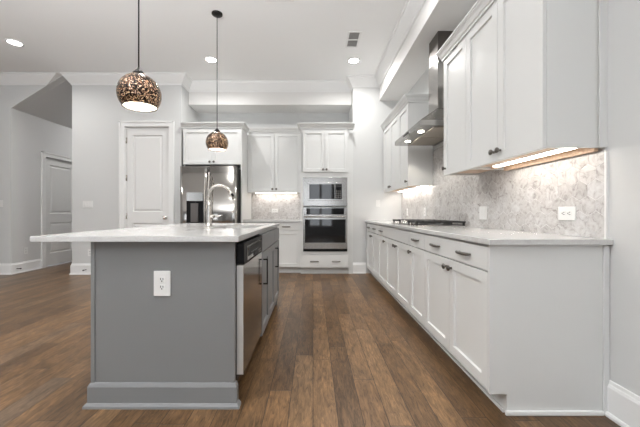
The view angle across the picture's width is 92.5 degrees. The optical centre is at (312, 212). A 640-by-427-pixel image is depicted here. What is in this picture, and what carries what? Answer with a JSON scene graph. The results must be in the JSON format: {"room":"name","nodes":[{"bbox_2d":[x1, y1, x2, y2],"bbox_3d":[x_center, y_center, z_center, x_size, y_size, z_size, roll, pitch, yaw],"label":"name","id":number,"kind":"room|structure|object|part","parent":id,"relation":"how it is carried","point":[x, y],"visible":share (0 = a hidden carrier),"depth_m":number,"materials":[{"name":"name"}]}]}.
{"room":"kitchen","nodes":[
{"label":"kitchen","id":0,"kind":"room"},
{"bbox_2d":[0,76,65,263],"bbox_3d":[-6.225,-0.638,5.260,3.950,3.380,0.120,0,0,0],"label":"wall","id":1,"kind":"structure","parent":0,"point":[13,98],"depth_m":5.20,"materials":[{"name":"white paint"}]},
{"bbox_2d":[0,72,61,84],"bbox_3d":[-6.230,-2.245,5.143,3.940,0.165,0.115,0,0,0],"label":"trim","id":2,"kind":"structure","parent":1,"relation":"attached to","point":[6,78],"depth_m":5.14,"materials":[{"name":"white paint"}]},
{"bbox_2d":[18,110,71,261],"bbox_3d":[-5.205,-0.363,6.960,0.150,2.830,3.280,0,0,0],"label":"wall","id":3,"kind":"structure","parent":0,"point":[36,135],"depth_m":5.60,"materials":[{"name":"white paint"}]},
{"bbox_2d":[0,259,41,274],"bbox_3d":[-6.651,0.960,6.886,3.098,0.185,3.428,0,0,0],"label":"baseboard","id":4,"kind":"structure","parent":3,"relation":"attached to","point":[5,269],"depth_m":5.35,"materials":[{"name":"white paint"}]},
{"bbox_2d":[41,151,71,267],"bbox_3d":[-5.162,-0.054,6.260,0.156,2.212,0.984,0,0,0],"label":"door","id":5,"kind":"structure","parent":3,"relation":"in","point":[56,170],"depth_m":6.12,"materials":[{"name":"white paint"}]},
{"bbox_2d":[19,80,71,128],"bbox_3d":[-4.688,-2.056,7.010,1.185,0.744,3.380,0,0,0],"label":"ceiling","id":6,"kind":"structure","parent":0,"point":[55,106],"depth_m":5.62,"materials":[{"name":"white paint"}]},
{"bbox_2d":[72,85,197,263],"bbox_3d":[-3.166,-0.638,6.900,1.859,3.380,3.400,0,0,0],"label":"wall","id":7,"kind":"structure","parent":0,"point":[97,111],"depth_m":5.20,"materials":[{"name":"white paint"}]},
{"bbox_2d":[69,264,90,274],"bbox_3d":[-3.179,0.960,5.786,1.887,0.185,1.228,0,0,0],"label":"baseboard","id":8,"kind":"structure","parent":7,"relation":"attached to","point":[75,269],"depth_m":5.18,"materials":[{"name":"white paint"}]},
{"bbox_2d":[83,201,92,207],"bbox_3d":[-3.825,-0.138,5.195,0.170,0.116,0.009,0,0,0],"label":"light switch","id":9,"kind":"object","parent":7,"relation":"attached to","point":[86,204],"visible":1,"depth_m":5.19,"materials":[{"name":"white plastic"}]},
{"bbox_2d":[119,121,173,228],"bbox_3d":[-2.820,-0.249,5.232,0.930,2.602,0.156,0,0,0],"label":"door","id":10,"kind":"structure","parent":7,"relation":"in","point":[146,148],"depth_m":5.22,"materials":[{"name":"white paint"}]},
{"bbox_2d":[0,0,406,79],"bbox_3d":[-3.230,-2.403,1.200,9.940,0.150,10.000,0,0,0],"label":"ceiling","id":11,"kind":"structure","parent":0,"point":[252,39],"depth_m":4.05,"materials":[{"name":"white paint"}]},
{"bbox_2d":[4,38,24,46],"bbox_3d":[-4.085,-2.323,4.190,0.204,0.008,0.204,0,0,0],"label":"recessed light","id":12,"kind":"object","parent":11,"relation":"in","point":[14,42],"visible":1,"depth_m":4.18,"materials":[{"name":"white paint"}]},
{"bbox_2d":[116,0,161,111],"bbox_3d":[-1.113,-1.500,1.965,0.256,1.655,0.256,0,0,0],"label":"pendant light","id":13,"kind":"object","parent":11,"relation":"hanging from","point":[136,91],"visible":1,"depth_m":1.89,"materials":[{"name":"glass"}]},
{"bbox_3d":[-1.113,-0.781,1.965,0.256,0.209,0.256,0,0,0],"label":"lamp shade","id":14,"kind":"part","parent":13,"relation":"part of","materials":[{"name":"glass"}]},
{"bbox_3d":[-1.119,-1.613,1.965,0.008,1.372,0.008,0,0,22],"label":"cord","id":15,"kind":"part","parent":13,"relation":"part of","materials":[{"name":"black plastic"}]},
{"bbox_2d":[204,56,217,62],"bbox_3d":[-1.553,-2.323,4.660,0.204,0.008,0.204,0,0,0],"label":"recessed light","id":16,"kind":"object","parent":11,"relation":"in","point":[209,59],"visible":1,"depth_m":4.65,"materials":[{"name":"white paint"}]},
{"bbox_2d":[206,10,227,151],"bbox_3d":[-1.122,-1.530,3.580,0.256,1.594,0.256,0,0,0],"label":"pendant light","id":17,"kind":"object","parent":11,"relation":"hanging from","point":[216,140],"visible":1,"depth_m":3.50,"materials":[{"name":"glass"}]},
{"bbox_3d":[-1.122,-0.840,3.580,0.256,0.205,0.256,0,0,0],"label":"lamp shade","id":18,"kind":"part","parent":17,"relation":"part of","materials":[{"name":"brown glass"}]},
{"bbox_2d":[345,31,361,47],"bbox_3d":[0.540,-2.324,4.120,0.180,0.008,0.390,0,0,0],"label":"ceiling vent","id":19,"kind":"object","parent":11,"relation":"in","point":[353,37],"visible":1,"depth_m":4.11,"materials":[{"name":"white metal"}]},
{"bbox_2d":[347,57,359,63],"bbox_3d":[0.625,-2.323,4.690,0.204,0.008,0.204,0,0,0],"label":"recessed light","id":20,"kind":"object","parent":11,"relation":"in","point":[354,60],"visible":1,"depth_m":4.68,"materials":[{"name":"white paint"}]},
{"bbox_2d":[189,92,350,112],"bbox_3d":[-0.773,-2.133,5.810,2.926,0.390,0.620,0,0,0],"label":"wall alcove header","id":21,"kind":"structure","parent":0,"point":[201,102],"depth_m":5.50,"materials":[{"name":"white paint"}]},
{"bbox_2d":[60,0,425,91],"bbox_3d":[-1.530,-2.245,1.100,5.360,0.165,9.400,0,0,0],"label":"trim","id":22,"kind":"structure","parent":21,"relation":"attached to","point":[412,8],"depth_m":5.19,"materials":[{"name":"white paint"}]},
{"bbox_2d":[198,113,347,218],"bbox_3d":[-0.773,-0.443,6.045,3.126,2.990,0.150,0,0,0],"label":"wall","id":23,"kind":"structure","parent":0,"point":[250,119],"depth_m":5.97,"materials":[{"name":"white paint"}]},
{"bbox_2d":[248,127,300,193],"bbox_3d":[-0.706,-0.957,5.753,0.986,1.182,0.410,0,0,0],"label":"upper cabinet","id":24,"kind":"object","parent":23,"relation":"attached to","point":[274,153],"visible":0.92,"depth_m":5.61,"materials":[{"name":"white paint"}]},
{"bbox_3d":[-0.953,-0.907,5.610,0.488,1.081,0.020,0,0,0],"label":"door","id":25,"kind":"part","parent":24,"relation":"part of","materials":[{"name":"white paint"}]},
{"bbox_3d":[-0.706,-1.503,5.574,0.986,0.090,0.052,0,0,0],"label":"crown","id":26,"kind":"part","parent":24,"relation":"part of","materials":[{"name":"white paint"}]},
{"bbox_3d":[-0.460,-0.907,5.610,0.488,1.081,0.020,0,0,0],"label":"door","id":27,"kind":"part","parent":24,"relation":"part of","materials":[{"name":"white paint"}]},
{"bbox_2d":[252,194,300,218],"bbox_3d":[-0.706,-0.122,5.965,0.982,0.487,0.010,0,0,0],"label":"backsplash","id":28,"kind":"structure","parent":23,"relation":"attached to","point":[288,206],"depth_m":5.96,"materials":[{"name":"stone"}]},
{"bbox_2d":[0,261,620,426],"bbox_3d":[-3.230,1.102,2.500,9.940,0.100,12.600,0,0,0],"label":"floor","id":29,"kind":"structure","parent":0,"point":[334,350],"depth_m":2.05,"materials":[{"name":"brown wood"}]},
{"bbox_2d":[82,242,276,408],"bbox_3d":[-0.815,0.604,2.567,0.840,0.896,1.865,0,0,0],"label":"kitchen island","id":30,"kind":"object","parent":29,"relation":"on","point":[177,350],"visible":0.78,"depth_m":1.67,"materials":[{"name":"grey paint"}]},
{"bbox_2d":[30,223,279,241],"bbox_3d":[-0.944,0.140,2.606,1.103,0.030,1.988,0,0,0],"label":"island countertop","id":31,"kind":"structure","parent":30,"relation":"on","point":[184,232],"depth_m":1.74,"materials":[{"name":"white stone"}]},
{"bbox_2d":[206,184,235,225],"bbox_3d":[-0.837,-0.069,2.780,0.277,0.386,0.060,0,0,0],"label":"faucet","id":32,"kind":"object","parent":31,"relation":"on","point":[209,216],"visible":0.97,"depth_m":2.77,"materials":[{"name":"grey metal"}]},
{"bbox_3d":[-0.853,-0.189,2.780,0.212,0.145,0.027,0,0,0],"label":"spout","id":33,"kind":"part","parent":32,"relation":"part of","materials":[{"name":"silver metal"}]},
{"bbox_3d":[-0.815,0.988,2.567,0.840,0.128,1.865,0,0,0],"label":"moulding","id":34,"kind":"part","parent":30,"relation":"part of","materials":[{"name":"grey paint"}]},
{"bbox_2d":[154,271,170,295],"bbox_3d":[-0.819,0.385,1.660,0.090,0.136,0.008,0,0,0],"label":"power outlet","id":35,"kind":"object","parent":30,"relation":"attached to","point":[162,279],"visible":1,"depth_m":1.66,"materials":[{"name":"white plastic"}]},
{"bbox_2d":[159,277,164,281],"bbox_3d":[-0.819,0.364,1.658,0.031,0.029,0.002,0,0,0],"label":"socket","id":36,"kind":"object","parent":35,"relation":"attached to","point":[161,279],"depth_m":1.66,"materials":[{"name":"grey plastic"}]},
{"bbox_2d":[159,285,164,289],"bbox_3d":[-0.819,0.406,1.658,0.031,0.029,0.002,0,0,0],"label":"socket","id":37,"kind":"object","parent":35,"relation":"attached to","point":[161,287],"depth_m":1.66,"materials":[{"name":"grey plastic"}]},
{"bbox_3d":[-0.815,0.604,1.672,0.780,0.896,0.026,0,0,0],"label":"panel","id":38,"kind":"part","parent":30,"relation":"part of","materials":[{"name":"grey paint"}]},
{"bbox_2d":[180,166,240,223],"bbox_3d":[-1.692,0.146,5.298,0.915,1.792,0.894,0,0,0],"label":"refrigerator","id":39,"kind":"object","parent":29,"relation":"on","point":[195,181],"visible":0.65,"depth_m":4.93,"materials":[{"name":"silver metal"}]},
{"bbox_3d":[-1.924,0.103,4.960,0.452,1.707,0.070,0,0,0],"label":"door","id":40,"kind":"part","parent":39,"relation":"part of","materials":[{"name":"silver metal"}]},
{"bbox_3d":[-1.900,-0.253,4.914,0.260,0.140,0.010,0,0,0],"label":"control panel","id":41,"kind":"part","parent":39,"relation":"part of","materials":[{"name":"silver metal"}]},
{"bbox_3d":[-1.725,-0.073,4.890,0.024,1.172,0.079,0,0,0],"label":"handle","id":42,"kind":"part","parent":39,"relation":"part of","materials":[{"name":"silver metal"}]},
{"bbox_3d":[-1.464,0.103,4.960,0.457,1.707,0.070,0,0,0],"label":"door","id":43,"kind":"part","parent":39,"relation":"part of","materials":[{"name":"silver metal"}]},
{"bbox_2d":[180,122,250,222],"bbox_3d":[-1.684,-0.231,5.539,1.072,2.566,0.852,0,0,0],"label":"surround","id":44,"kind":"object","parent":29,"relation":"on","point":[196,152],"visible":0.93,"depth_m":5.18,"materials":[{"name":"white paint"}]},
{"bbox_3d":[-1.948,-1.110,5.175,0.480,0.595,0.020,0,0,0],"label":"door","id":45,"kind":"part","parent":44,"relation":"part of","materials":[{"name":"white paint"}]},
{"bbox_3d":[-1.684,-1.468,5.324,1.072,0.090,0.422,0,0,0],"label":"crown","id":46,"kind":"part","parent":44,"relation":"part of","materials":[{"name":"white paint"}]},
{"bbox_3d":[-1.462,-1.110,5.175,0.480,0.595,0.020,0,0,0],"label":"door","id":47,"kind":"part","parent":44,"relation":"part of","materials":[{"name":"white paint"}]},
{"bbox_3d":[-1.210,-0.185,5.565,0.020,2.475,0.800,0,0,0],"label":"panel","id":48,"kind":"part","parent":44,"relation":"part of","materials":[{"name":"white paint"}]},
{"bbox_2d":[236,235,261,381],"bbox_3d":[-0.670,0.605,1.997,0.590,0.870,0.608,0,0,0],"label":"dishwasher","id":49,"kind":"object","parent":29,"relation":"on","point":[249,250],"visible":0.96,"depth_m":1.80,"materials":[{"name":"silver metal"}]},
{"bbox_2d":[255,229,273,335],"bbox_3d":[-0.757,0.605,2.688,0.816,0.894,0.745,0,0,0],"label":"base cabinet","id":50,"kind":"object","parent":29,"relation":"on","point":[267,236],"visible":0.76,"depth_m":2.61,"materials":[{"name":"grey paint"}]},
{"bbox_3d":[-0.395,0.624,2.501,0.020,0.628,0.368,0,0,0],"label":"door","id":51,"kind":"part","parent":50,"relation":"part of","materials":[{"name":"grey paint"}]},
{"bbox_3d":[-0.367,0.457,2.370,0.037,0.200,0.010,0,0,0],"label":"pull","id":52,"kind":"part","parent":50,"relation":"part of","materials":[{"name":"black metal"}]},
{"bbox_3d":[-0.395,0.236,2.688,0.020,0.129,0.740,0,0,0],"label":"drawer","id":53,"kind":"part","parent":50,"relation":"part of","materials":[{"name":"grey paint"}]},
{"bbox_3d":[-0.395,0.624,2.874,0.020,0.628,0.368,0,0,0],"label":"door","id":54,"kind":"part","parent":50,"relation":"part of","materials":[{"name":"grey paint"}]},
{"bbox_2d":[244,222,300,272],"bbox_3d":[-0.706,0.610,5.595,0.986,0.884,0.730,0,0,0],"label":"base cabinet","id":55,"kind":"object","parent":29,"relation":"on","point":[289,239],"visible":0.28,"depth_m":5.28,"materials":[{"name":"white paint"}]},
{"bbox_2d":[243,219,300,221],"bbox_3d":[-0.706,0.144,5.607,0.984,0.045,0.724,0,0,0],"label":"countertop","id":56,"kind":"structure","parent":55,"relation":"on","point":[244,220],"depth_m":5.25,"materials":[{"name":"white stone"}]},
{"bbox_3d":[-0.460,0.245,5.280,0.488,0.126,0.020,0,0,0],"label":"drawer","id":57,"kind":"part","parent":55,"relation":"part of","materials":[{"name":"white paint"}]},
{"bbox_3d":[-0.460,0.627,5.280,0.488,0.621,0.020,0,0,0],"label":"door","id":58,"kind":"part","parent":55,"relation":"part of","materials":[{"name":"white paint"}]},
{"bbox_2d":[272,227,278,305],"bbox_3d":[-0.757,0.605,3.271,0.816,0.894,0.420,0,0,0],"label":"base cabinet","id":59,"kind":"object","parent":29,"relation":"on","point":[276,230],"visible":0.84,"depth_m":3.24,"materials":[{"name":"grey paint"}]},
{"bbox_3d":[-0.395,0.236,3.271,0.020,0.129,0.415,0,0,0],"label":"drawer","id":60,"kind":"part","parent":59,"relation":"part of","materials":[{"name":"grey paint"}]},
{"bbox_3d":[-0.395,0.624,3.271,0.020,0.628,0.415,0,0,0],"label":"door","id":61,"kind":"part","parent":59,"relation":"part of","materials":[{"name":"grey paint"}]},
{"bbox_2d":[297,122,354,273],"bbox_3d":[0.218,-0.228,5.544,0.964,2.560,0.832,0,0,0],"label":"tall cabinet","id":62,"kind":"object","parent":29,"relation":"on","point":[326,147],"visible":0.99,"depth_m":5.19,"materials":[{"name":"white paint"}]},
{"bbox_3d":[0.011,-1.040,5.190,0.371,0.710,0.020,0,0,0],"label":"door","id":63,"kind":"part","parent":62,"relation":"part of","materials":[{"name":"white paint"}]},
{"bbox_2d":[303,207,346,250],"bbox_3d":[0.207,0.287,5.431,0.748,0.745,0.638,0,0,0],"label":"oven","id":64,"kind":"object","parent":62,"relation":"in","point":[324,228],"visible":1,"depth_m":5.17,"materials":[{"name":"silver metal"}]},
{"bbox_3d":[0.207,-0.028,5.179,0.748,0.115,0.001,0,0,0],"label":"control trim","id":65,"kind":"part","parent":64,"relation":"part of","materials":[{"name":"silver metal"}]},
{"bbox_3d":[0.207,-0.028,5.190,0.748,0.115,0.020,0,0,0],"label":"control panel","id":66,"kind":"part","parent":64,"relation":"part of","materials":[{"name":"black glass"}]},
{"bbox_3d":[0.207,0.070,5.141,0.708,0.026,0.058,0,0,0],"label":"handle","id":67,"kind":"part","parent":64,"relation":"part of","materials":[{"name":"silver metal"}]},
{"bbox_2d":[303,178,346,205],"bbox_3d":[0.207,-0.353,5.408,0.748,0.480,0.485,0,0,0],"label":"microwave","id":68,"kind":"object","parent":62,"relation":"in","point":[316,191],"visible":0.99,"depth_m":5.17,"materials":[{"name":"silver metal"}]},
{"bbox_3d":[0.207,-0.353,5.179,0.588,0.310,0.018,0,0,0],"label":"door","id":69,"kind":"part","parent":68,"relation":"part of","materials":[{"name":"silver metal"}]},
{"bbox_3d":[0.431,-0.353,5.168,0.110,0.250,0.004,0,0,0],"label":"control panel","id":70,"kind":"part","parent":68,"relation":"part of","materials":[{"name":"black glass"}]},
{"bbox_3d":[0.207,0.826,5.190,0.758,0.217,0.020,0,0,0],"label":"drawer","id":71,"kind":"part","parent":62,"relation":"part of","materials":[{"name":"white paint"}]},
{"bbox_3d":[0.218,-1.464,5.329,0.964,0.090,0.402,0,0,0],"label":"crown","id":72,"kind":"part","parent":62,"relation":"part of","materials":[{"name":"white paint"}]},
{"bbox_3d":[0.395,-1.040,5.190,0.387,0.710,0.020,0,0,0],"label":"door","id":73,"kind":"part","parent":62,"relation":"part of","materials":[{"name":"white paint"}]},
{"bbox_2d":[366,223,383,286],"bbox_3d":[1.209,0.610,4.790,0.658,0.884,0.920,0,0,0],"label":"base cabinet","id":74,"kind":"object","parent":29,"relation":"on","point":[372,229],"visible":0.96,"depth_m":4.73,"materials":[{"name":"white paint"}]},
{"bbox_3d":[0.930,0.245,5.020,0.020,0.126,0.455,0,0,0],"label":"drawer","id":75,"kind":"part","parent":74,"relation":"part of","materials":[{"name":"white paint"}]},
{"bbox_3d":[0.930,0.627,5.020,0.020,0.621,0.455,0,0,0],"label":"door","id":76,"kind":"part","parent":74,"relation":"part of","materials":[{"name":"white paint"}]},
{"bbox_3d":[0.930,0.245,4.560,0.020,0.126,0.455,0,0,0],"label":"drawer","id":77,"kind":"part","parent":74,"relation":"part of","materials":[{"name":"white paint"}]},
{"bbox_3d":[0.930,0.627,4.560,0.020,0.621,0.455,0,0,0],"label":"door","id":78,"kind":"part","parent":74,"relation":"part of","materials":[{"name":"white paint"}]},
{"bbox_2d":[378,225,391,294],"bbox_3d":[1.209,0.610,4.100,0.658,0.884,0.460,0,0,0],"label":"base cabinet","id":79,"kind":"object","parent":29,"relation":"on","point":[382,237],"visible":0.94,"depth_m":4.10,"materials":[{"name":"white paint"}]},
{"bbox_3d":[0.930,0.245,4.100,0.020,0.126,0.455,0,0,0],"label":"drawer","id":80,"kind":"part","parent":79,"relation":"part of","materials":[{"name":"white paint"}]},
{"bbox_3d":[0.930,0.627,4.100,0.020,0.621,0.455,0,0,0],"label":"door","id":81,"kind":"part","parent":79,"relation":"part of","materials":[{"name":"white paint"}]},
{"bbox_2d":[386,226,418,322],"bbox_3d":[1.212,0.610,3.392,0.651,0.884,0.956,0,0,0],"label":"base cabinet","id":82,"kind":"object","parent":29,"relation":"on","point":[397,240],"visible":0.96,"depth_m":3.30,"materials":[{"name":"white paint"}]},
{"bbox_3d":[0.930,0.627,3.631,0.020,0.621,0.473,0,0,0],"label":"door","id":83,"kind":"part","parent":82,"relation":"part of","materials":[{"name":"white paint"}]},
{"bbox_3d":[0.930,0.245,3.392,0.020,0.126,0.951,0,0,0],"label":"drawer","id":84,"kind":"part","parent":82,"relation":"part of","materials":[{"name":"white paint"}]},
{"bbox_3d":[0.930,0.627,3.153,0.020,0.621,0.473,0,0,0],"label":"door","id":85,"kind":"part","parent":82,"relation":"part of","materials":[{"name":"white paint"}]},
{"bbox_2d":[407,231,434,339],"bbox_3d":[1.209,0.610,2.720,0.658,0.884,0.389,0,0,0],"label":"base cabinet","id":86,"kind":"object","parent":29,"relation":"on","point":[417,239],"visible":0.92,"depth_m":2.70,"materials":[{"name":"white paint"}]},
{"bbox_3d":[0.930,0.245,2.720,0.020,0.126,0.384,0,0,0],"label":"drawer","id":87,"kind":"part","parent":86,"relation":"part of","materials":[{"name":"white paint"}]},
{"bbox_3d":[0.930,0.627,2.720,0.020,0.621,0.384,0,0,0],"label":"door","id":88,"kind":"part","parent":86,"relation":"part of","materials":[{"name":"white paint"}]},
{"bbox_2d":[425,234,609,415],"bbox_3d":[1.209,0.610,2.053,0.658,0.884,0.945,0,0,0],"label":"base cabinet","id":89,"kind":"object","parent":29,"relation":"on","point":[529,325],"visible":0.98,"depth_m":1.59,"materials":[{"name":"white paint"}]},
{"bbox_3d":[0.930,0.627,2.296,0.020,0.621,0.453,0,0,0],"label":"door","id":90,"kind":"part","parent":89,"relation":"part of","materials":[{"name":"white paint"}]},
{"bbox_3d":[0.930,0.245,2.067,0.020,0.126,0.910,0,0,0],"label":"drawer","id":91,"kind":"part","parent":89,"relation":"part of","materials":[{"name":"white paint"}]},
{"bbox_3d":[0.900,0.245,1.853,0.042,0.018,0.150,0,0,0],"label":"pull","id":92,"kind":"part","parent":89,"relation":"part of","materials":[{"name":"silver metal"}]},
{"bbox_3d":[0.930,0.627,1.839,0.020,0.621,0.453,0,0,0],"label":"door","id":93,"kind":"part","parent":89,"relation":"part of","materials":[{"name":"white paint"}]},
{"bbox_2d":[365,220,612,244],"bbox_3d":[1.221,0.152,3.433,0.636,0.030,3.731,0,0,0],"label":"countertop","id":94,"kind":"structure","parent":89,"relation":"on","point":[489,236],"depth_m":1.82,"materials":[{"name":"white stone"}]},
{"bbox_2d":[393,219,465,225],"bbox_3d":[1.250,0.110,3.440,0.500,0.052,0.910,0,0,0],"label":"cooktop","id":95,"kind":"object","parent":94,"relation":"in","point":[411,222],"visible":1,"depth_m":3.13,"materials":[{"name":"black metal"}]},
{"bbox_2d":[394,223,424,225],"bbox_3d":[1.250,0.132,3.440,0.500,0.008,0.910,0,0,0],"label":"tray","id":96,"kind":"object","parent":95,"relation":"on","point":[410,224],"depth_m":3.26,"materials":[{"name":"silver metal"}]},
{"bbox_3d":[1.229,0.610,1.602,0.618,0.884,0.016,0,0,0],"label":"panel","id":97,"kind":"part","parent":89,"relation":"part of","materials":[{"name":"white paint"}]},
{"bbox_3d":[1.252,1.040,1.587,0.508,0.024,0.014,0,0,0],"label":"shoe moulding","id":98,"kind":"part","parent":89,"relation":"part of","materials":[{"name":"white paint"}]},
{"bbox_2d":[348,88,400,272],"bbox_3d":[1.115,-0.638,5.710,0.850,3.380,0.820,0,0,0],"label":"wall","id":99,"kind":"structure","parent":0,"point":[368,113],"depth_m":5.30,"materials":[{"name":"white paint"}]},
{"bbox_2d":[353,263,365,273],"bbox_3d":[0.803,0.960,5.286,0.224,0.185,0.028,0,0,0],"label":"baseboard","id":100,"kind":"structure","parent":99,"relation":"attached to","point":[358,268],"depth_m":5.28,"materials":[{"name":"white paint"}]},
{"bbox_2d":[379,0,476,100],"bbox_3d":[1.345,-2.133,0.850,0.390,0.390,8.900,0,0,0],"label":"ceiling beam","id":101,"kind":"structure","parent":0,"point":[411,61],"depth_m":3.59,"materials":[{"name":"white paint"}]},
{"bbox_2d":[403,0,639,395],"bbox_3d":[1.615,-0.638,1.300,0.150,3.380,9.800,0,0,0],"label":"wall","id":102,"kind":"structure","parent":0,"point":[623,147],"depth_m":1.51,"materials":[{"name":"white paint"}]},
{"bbox_2d":[384,115,408,192],"bbox_3d":[1.353,-0.872,4.795,0.351,1.063,0.908,0,0,0],"label":"upper cabinet","id":103,"kind":"object","parent":102,"relation":"attached to","point":[391,132],"visible":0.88,"depth_m":4.75,"materials":[{"name":"white paint"}]},
{"bbox_3d":[1.220,-0.869,5.022,0.020,1.057,0.450,0,0,0],"label":"door","id":104,"kind":"part","parent":103,"relation":"part of","materials":[{"name":"white paint"}]},
{"bbox_3d":[1.220,-0.869,4.568,0.020,1.057,0.450,0,0,0],"label":"door","id":105,"kind":"part","parent":103,"relation":"part of","materials":[{"name":"white paint"}]},
{"bbox_2d":[380,94,428,130],"bbox_3d":[1.348,-1.449,4.548,0.380,0.090,1.403,0,0,0],"label":"crown molding","id":106,"kind":"structure","parent":103,"relation":"on","point":[406,98],"depth_m":4.00,"materials":[{"name":"white paint"}]},
{"bbox_2d":[398,102,432,187],"bbox_3d":[1.353,-0.872,4.120,0.351,1.063,0.439,0,0,0],"label":"upper cabinet","id":107,"kind":"object","parent":102,"relation":"attached to","point":[415,163],"visible":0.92,"depth_m":3.90,"materials":[{"name":"white paint"}]},
{"bbox_3d":[1.220,-0.869,4.120,0.020,1.057,0.435,0,0,0],"label":"door","id":108,"kind":"part","parent":107,"relation":"part of","materials":[{"name":"white paint"}]},
{"bbox_2d":[395,31,456,145],"bbox_3d":[1.282,-1.383,3.390,0.511,1.107,0.920,0,0,0],"label":"range hood","id":109,"kind":"object","parent":102,"relation":"attached to","point":[429,131],"visible":0.71,"depth_m":3.27,"materials":[{"name":"silver metal"}]},
{"bbox_2d":[441,36,503,175],"bbox_3d":[1.353,-0.872,2.628,0.351,1.063,0.414,0,0,0],"label":"upper cabinet","id":110,"kind":"object","parent":102,"relation":"attached to","point":[455,63],"visible":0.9,"depth_m":2.62,"materials":[{"name":"white paint"}]},
{"bbox_3d":[1.220,-0.869,2.628,0.020,1.057,0.410,0,0,0],"label":"door","id":111,"kind":"part","parent":110,"relation":"part of","materials":[{"name":"white paint"}]},
{"bbox_2d":[436,0,495,61],"bbox_3d":[1.348,-1.449,2.223,0.380,0.090,1.330,0,0,0],"label":"crown molding","id":112,"kind":"structure","parent":110,"relation":"on","point":[480,7],"depth_m":2.38,"materials":[{"name":"white paint"}]},
{"bbox_3d":[1.385,-0.367,2.628,0.268,0.014,0.378,0,0,0],"label":"panel","id":113,"kind":"part","parent":110,"relation":"part of","materials":[{"name":"brown wood"}]},
{"bbox_2d":[401,145,608,238],"bbox_3d":[1.534,-0.326,3.446,0.012,0.924,3.704,0,0,0],"label":"backsplash","id":114,"kind":"structure","parent":102,"relation":"attached to","point":[529,198],"depth_m":2.20,"materials":[{"name":"stone"}]},
{"bbox_2d":[479,206,486,219],"bbox_3d":[1.524,0.004,2.745,0.009,0.118,0.118,0,0,0],"label":"light switch","id":115,"kind":"object","parent":114,"relation":"attached to","point":[482,209],"visible":1,"depth_m":2.73,"materials":[{"name":"white plastic"}]},
{"bbox_2d":[558,206,575,219],"bbox_3d":[1.525,0.005,1.840,0.008,0.082,0.125,0,0,0],"label":"power outlet","id":116,"kind":"object","parent":114,"relation":"attached to","point":[569,212],"visible":1,"depth_m":1.83,"materials":[{"name":"white plastic"}]},
{"bbox_3d":[1.534,-0.092,1.599,0.012,0.456,0.011,0,0,0],"label":"edge trim","id":117,"kind":"part","parent":114,"relation":"part of","materials":[{"name":"white stone"}]},
{"bbox_2d":[466,0,607,170],"bbox_3d":[1.358,-0.865,2.009,0.362,1.077,0.822,0,0,0],"label":"upper cabinet","id":118,"kind":"object","parent":102,"relation":"attached to","point":[537,70],"visible":0.99,"depth_m":1.69,"materials":[{"name":"white paint"}]},
{"bbox_3d":[1.220,-0.869,2.215,0.020,1.057,0.405,0,0,0],"label":"door","id":119,"kind":"part","parent":118,"relation":"part of","materials":[{"name":"white paint"}]},
{"bbox_3d":[1.220,-0.869,1.810,0.020,1.057,0.395,0,0,0],"label":"door","id":120,"kind":"part","parent":118,"relation":"part of","materials":[{"name":"white paint"}]},
{"bbox_3d":[1.385,-0.367,2.015,0.268,0.014,0.774,0,0,0],"label":"panel","id":121,"kind":"part","parent":118,"relation":"part of","materials":[{"name":"brown wood"}]},
{"bbox_2d":[491,148,576,168],"bbox_3d":[1.400,-0.349,2.015,0.070,0.022,0.750,0,0,0],"label":"light","id":122,"kind":"object","parent":118,"relation":"attached to","point":[557,150],"visible":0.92,"depth_m":1.94,"materials":[{"name":"white plastic"}]},
{"bbox_3d":[1.508,-0.343,2.015,0.021,0.033,0.770,0,0,0],"label":"mounting rail","id":123,"kind":"part","parent":118,"relation":"part of","materials":[{"name":"brown wood"}]},
{"bbox_2d":[605,380,639,426],"bbox_3d":[1.526,0.960,-1.006,0.028,0.185,5.188,0,0,0],"label":"baseboard","id":124,"kind":"structure","parent":102,"relation":"attached to","point":[623,406],"depth_m":1.51,"materials":[{"name":"white paint"}]}
]}

